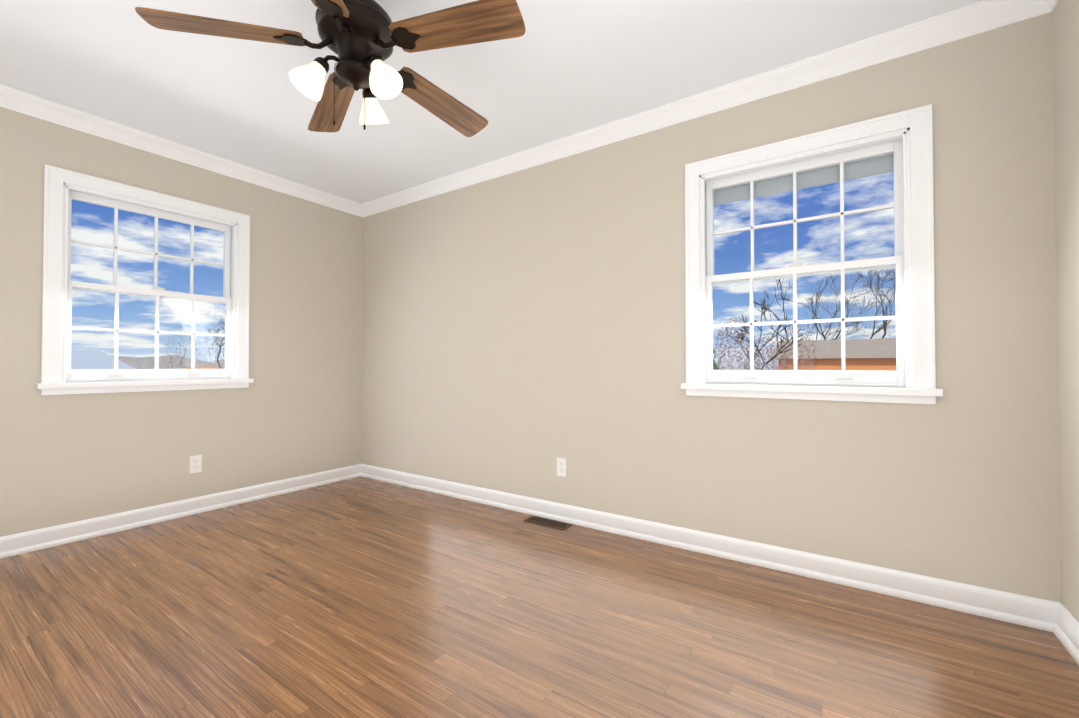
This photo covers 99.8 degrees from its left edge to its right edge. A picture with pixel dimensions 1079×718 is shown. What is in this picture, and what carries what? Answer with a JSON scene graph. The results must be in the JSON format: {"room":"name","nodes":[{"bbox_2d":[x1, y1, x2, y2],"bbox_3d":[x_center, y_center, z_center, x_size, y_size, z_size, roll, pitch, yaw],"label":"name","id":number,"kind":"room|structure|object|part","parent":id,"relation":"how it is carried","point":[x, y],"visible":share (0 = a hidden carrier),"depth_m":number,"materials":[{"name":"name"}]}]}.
{"room":"empty bedroom","nodes":[
{"label":"empty bedroom","id":0,"kind":"room"},
{"bbox_2d":[0,107,362,536],"bbox_3d":[-2.534,-0.181,2.926,0.160,2.440,3.362,-1,-1,34],"label":"wall","id":1,"kind":"structure","parent":0,"point":[294,409],"depth_m":3.01,"materials":[{"name":"beige paint"}]},
{"bbox_2d":[36,164,253,394],"bbox_3d":[-2.498,-0.429,2.965,0.240,1.269,1.074,-1,-1,34],"label":"window","id":2,"kind":"structure","parent":1,"relation":"in","point":[63,188],"depth_m":2.83,"materials":[{"name":"white paint"}]},
{"bbox_2d":[0,84,359,215],"bbox_3d":[-2.433,-1.357,2.885,0.070,0.090,2.880,-1,-1,34],"label":"crown molding","id":3,"kind":"structure","parent":1,"relation":"attached to","point":[12,99],"depth_m":2.88,"materials":[{"name":"white paint"}]},
{"bbox_2d":[0,464,359,558],"bbox_3d":[-2.458,0.985,2.852,0.030,0.105,2.970,-1,-1,34],"label":"baseboard","id":4,"kind":"structure","parent":1,"relation":"attached to","point":[29,541],"depth_m":2.88,"materials":[{"name":"white paint"}]},
{"bbox_2d":[189,455,201,473],"bbox_3d":[-2.325,0.711,3.072,0.009,0.115,0.070,-1,-1,34],"label":"electrical outlet","id":5,"kind":"object","parent":1,"relation":"attached to","point":[195,464],"visible":1,"depth_m":3.07,"materials":[{"name":"white plastic"}]},
{"bbox_2d":[0,0,982,203],"bbox_3d":[-0.679,-1.478,1.690,4.638,0.120,3.362,-1,-1,34],"label":"ceiling","id":6,"kind":"structure","parent":0,"point":[558,69],"depth_m":2.21,"materials":[{"name":"white paint"}]},
{"bbox_2d":[135,0,525,136],"bbox_3d":[-0.650,-1.132,1.715,1.268,0.572,1.226,-1,-1,34],"label":"ceiling fan","id":7,"kind":"object","parent":6,"relation":"hanging from","point":[361,39],"visible":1,"depth_m":1.61,"materials":[{"name":"brown wood"}]},
{"bbox_3d":[-1.074,-1.134,1.561,0.480,0.006,0.146,-3,14,-17],"label":"blade","id":8,"kind":"part","parent":7,"relation":"part of","materials":[{"name":"brown wood"}]},
{"bbox_3d":[-0.683,-1.138,1.271,0.146,0.006,0.480,14,3,0],"label":"blade","id":9,"kind":"part","parent":7,"relation":"part of","materials":[{"name":"brown wood"}]},
{"bbox_3d":[-0.919,-1.127,2.023,0.146,0.006,0.480,-17,6,-35],"label":"blade","id":10,"kind":"part","parent":7,"relation":"part of","materials":[{"name":"brown wood"}]},
{"label":"blade","id":11,"kind":"part","parent":7,"relation":"part of","materials":[{"name":"brown wood"}]},
{"bbox_3d":[-0.286,-1.134,1.553,0.480,0.006,0.146,3,-14,19],"label":"blade","id":12,"kind":"part","parent":7,"relation":"part of","materials":[{"name":"brown wood"}]},
{"bbox_2d":[0,476,1078,717],"bbox_3d":[-0.679,1.081,1.655,4.638,0.120,3.362,-1,-1,34],"label":"floor","id":13,"kind":"structure","parent":0,"point":[360,596],"depth_m":1.71,"materials":[{"name":"brown wood"}]},
{"bbox_2d":[524,516,571,529],"bbox_3d":[0.051,1.036,2.877,0.300,0.005,0.105,-1,-1,34],"label":"floor vent","id":14,"kind":"object","parent":13,"relation":"in","point":[548,522],"visible":1,"depth_m":2.87,"materials":[{"name":"brown metal"}]},
{"bbox_2d":[362,12,1060,602],"bbox_3d":[0.218,-0.180,2.998,4.318,2.440,0.160,-1,-1,34],"label":"wall","id":15,"kind":"structure","parent":0,"point":[522,330],"depth_m":2.39,"materials":[{"name":"beige paint"}]},
{"bbox_2d":[557,458,566,476],"bbox_3d":[0.142,0.699,2.935,0.070,0.115,0.009,-1,-1,34],"label":"electrical outlet","id":16,"kind":"object","parent":15,"relation":"attached to","point":[561,466],"visible":1,"depth_m":2.93,"materials":[{"name":"white plastic"}]},
{"bbox_2d":[360,0,1053,216],"bbox_3d":[0.153,-1.356,2.919,4.318,0.090,0.070,-1,-1,34],"label":"crown molding","id":17,"kind":"structure","parent":15,"relation":"attached to","point":[983,16],"depth_m":2.29,"materials":[{"name":"white paint"}]},
{"bbox_2d":[360,464,1061,630],"bbox_3d":[0.165,0.986,2.904,4.318,0.105,0.030,-1,-1,34],"label":"baseboard","id":18,"kind":"structure","parent":15,"relation":"attached to","point":[1018,609],"depth_m":2.24,"materials":[{"name":"white paint"}]},
{"bbox_2d":[681,104,942,403],"bbox_3d":[1.278,-0.439,2.273,1.074,1.269,0.240,-1,-1,34],"label":"window","id":19,"kind":"structure","parent":15,"relation":"in","point":[899,145],"depth_m":2.17,"materials":[{"name":"white paint"}]},
{"bbox_2d":[1052,0,1078,621],"bbox_3d":[1.176,-0.216,0.418,0.160,2.440,3.362,-1,-1,34],"label":"wall","id":20,"kind":"structure","parent":0,"point":[1065,26],"depth_m":1.64,"materials":[{"name":"beige paint"}]},
{"bbox_2d":[1024,0,1058,15],"bbox_3d":[1.086,-1.390,0.506,0.070,0.090,2.880,-1,-1,34],"label":"crown molding","id":21,"kind":"structure","parent":20,"relation":"attached to","point":[1035,7],"depth_m":1.74,"materials":[{"name":"white paint"}]},
{"bbox_2d":[1048,600,1078,664],"bbox_3d":[1.094,0.952,0.451,0.030,0.105,2.970,-1,-1,34],"label":"baseboard","id":22,"kind":"structure","parent":20,"relation":"attached to","point":[1059,621],"depth_m":1.64,"materials":[{"name":"white paint"}]},
{"label":"outside","id":23,"kind":"structure","parent":0,"visible":0},
{"bbox_3d":[-3.319,3.470,1.571,280.000,0.500,280.000,-1,-1,34],"label":"ground","id":24,"kind":"structure","parent":23,"visible":0},
{"bbox_2d":[71,350,135,368],"bbox_3d":[-15.421,1.518,10.481,8.700,3.650,7.700,-1,-1,34],"label":"house roof","id":25,"kind":"structure","parent":24,"relation":"on","point":[98,360],"depth_m":12.10,"materials":[{"name":"white"}]},
{"bbox_2d":[112,355,224,368],"bbox_3d":[-3.319,0.488,1.612,220.000,5.865,220.000,-1,-1,34],"label":"treeline","id":26,"kind":"object","parent":24,"relation":"on","point":[145,361],"depth_m":87.31,"materials":[{"name":"plant"}]},
{"bbox_2d":[161,304,224,368],"bbox_3d":[-7.166,0.831,11.476,4.969,5.177,3.784,-1,-1,34],"label":"tree","id":27,"kind":"object","parent":24,"relation":"on","point":[209,348],"depth_m":10.13,"materials":[{"name":"brown plant"}]},
{"bbox_2d":[185,367,219,368],"bbox_3d":[-10.929,1.860,17.120,7.700,3.150,7.700,-1,-1,34],"label":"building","id":28,"kind":"structure","parent":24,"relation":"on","point":[204,367],"depth_m":14.83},
{"bbox_2d":[713,347,777,369],"bbox_3d":[19.131,1.377,41.952,10.700,4.800,7.700,-1,-1,34],"label":"house","id":29,"kind":"structure","parent":24,"relation":"on","point":[735,359],"depth_m":40.19,"materials":[{"name":"white"}]},
{"bbox_2d":[713,299,816,369],"bbox_3d":[5.896,0.941,13.183,3.584,4.982,4.257,-1,-1,34],"label":"tree","id":30,"kind":"object","parent":24,"relation":"on","point":[763,345],"depth_m":12.92,"materials":[{"name":"brown plant"}]},
{"bbox_2d":[753,278,863,340],"bbox_3d":[17.435,-0.820,30.946,8.060,9.041,4.700,0,-1,-14],"label":"tree","id":31,"kind":"object","parent":24,"relation":"on","point":[765,304],"depth_m":30.16,"materials":[{"name":"brown plant"}]},
{"bbox_2d":[777,275,874,339],"bbox_3d":[19.122,-1.043,30.538,5.847,9.445,5.964,-1,-1,34],"label":"tree","id":32,"kind":"object","parent":24,"relation":"on","point":[816,295],"depth_m":30.44,"materials":[{"name":"brown plant"}]},
{"bbox_2d":[769,338,896,370],"bbox_3d":[16.091,0.856,22.285,7.700,5.300,7.700,-1,-1,34],"label":"brick house","id":33,"kind":"structure","parent":24,"relation":"on","point":[865,358],"depth_m":20.45,"materials":[{"name":"brick"}]},
{"bbox_2d":[805,256,895,339],"bbox_3d":[21.248,-1.648,29.681,7.092,10.648,7.725,-1,-1,34],"label":"tree","id":34,"kind":"object","parent":24,"relation":"on","point":[884,324],"depth_m":29.22,"materials":[{"name":"brown plant"}]}
]}

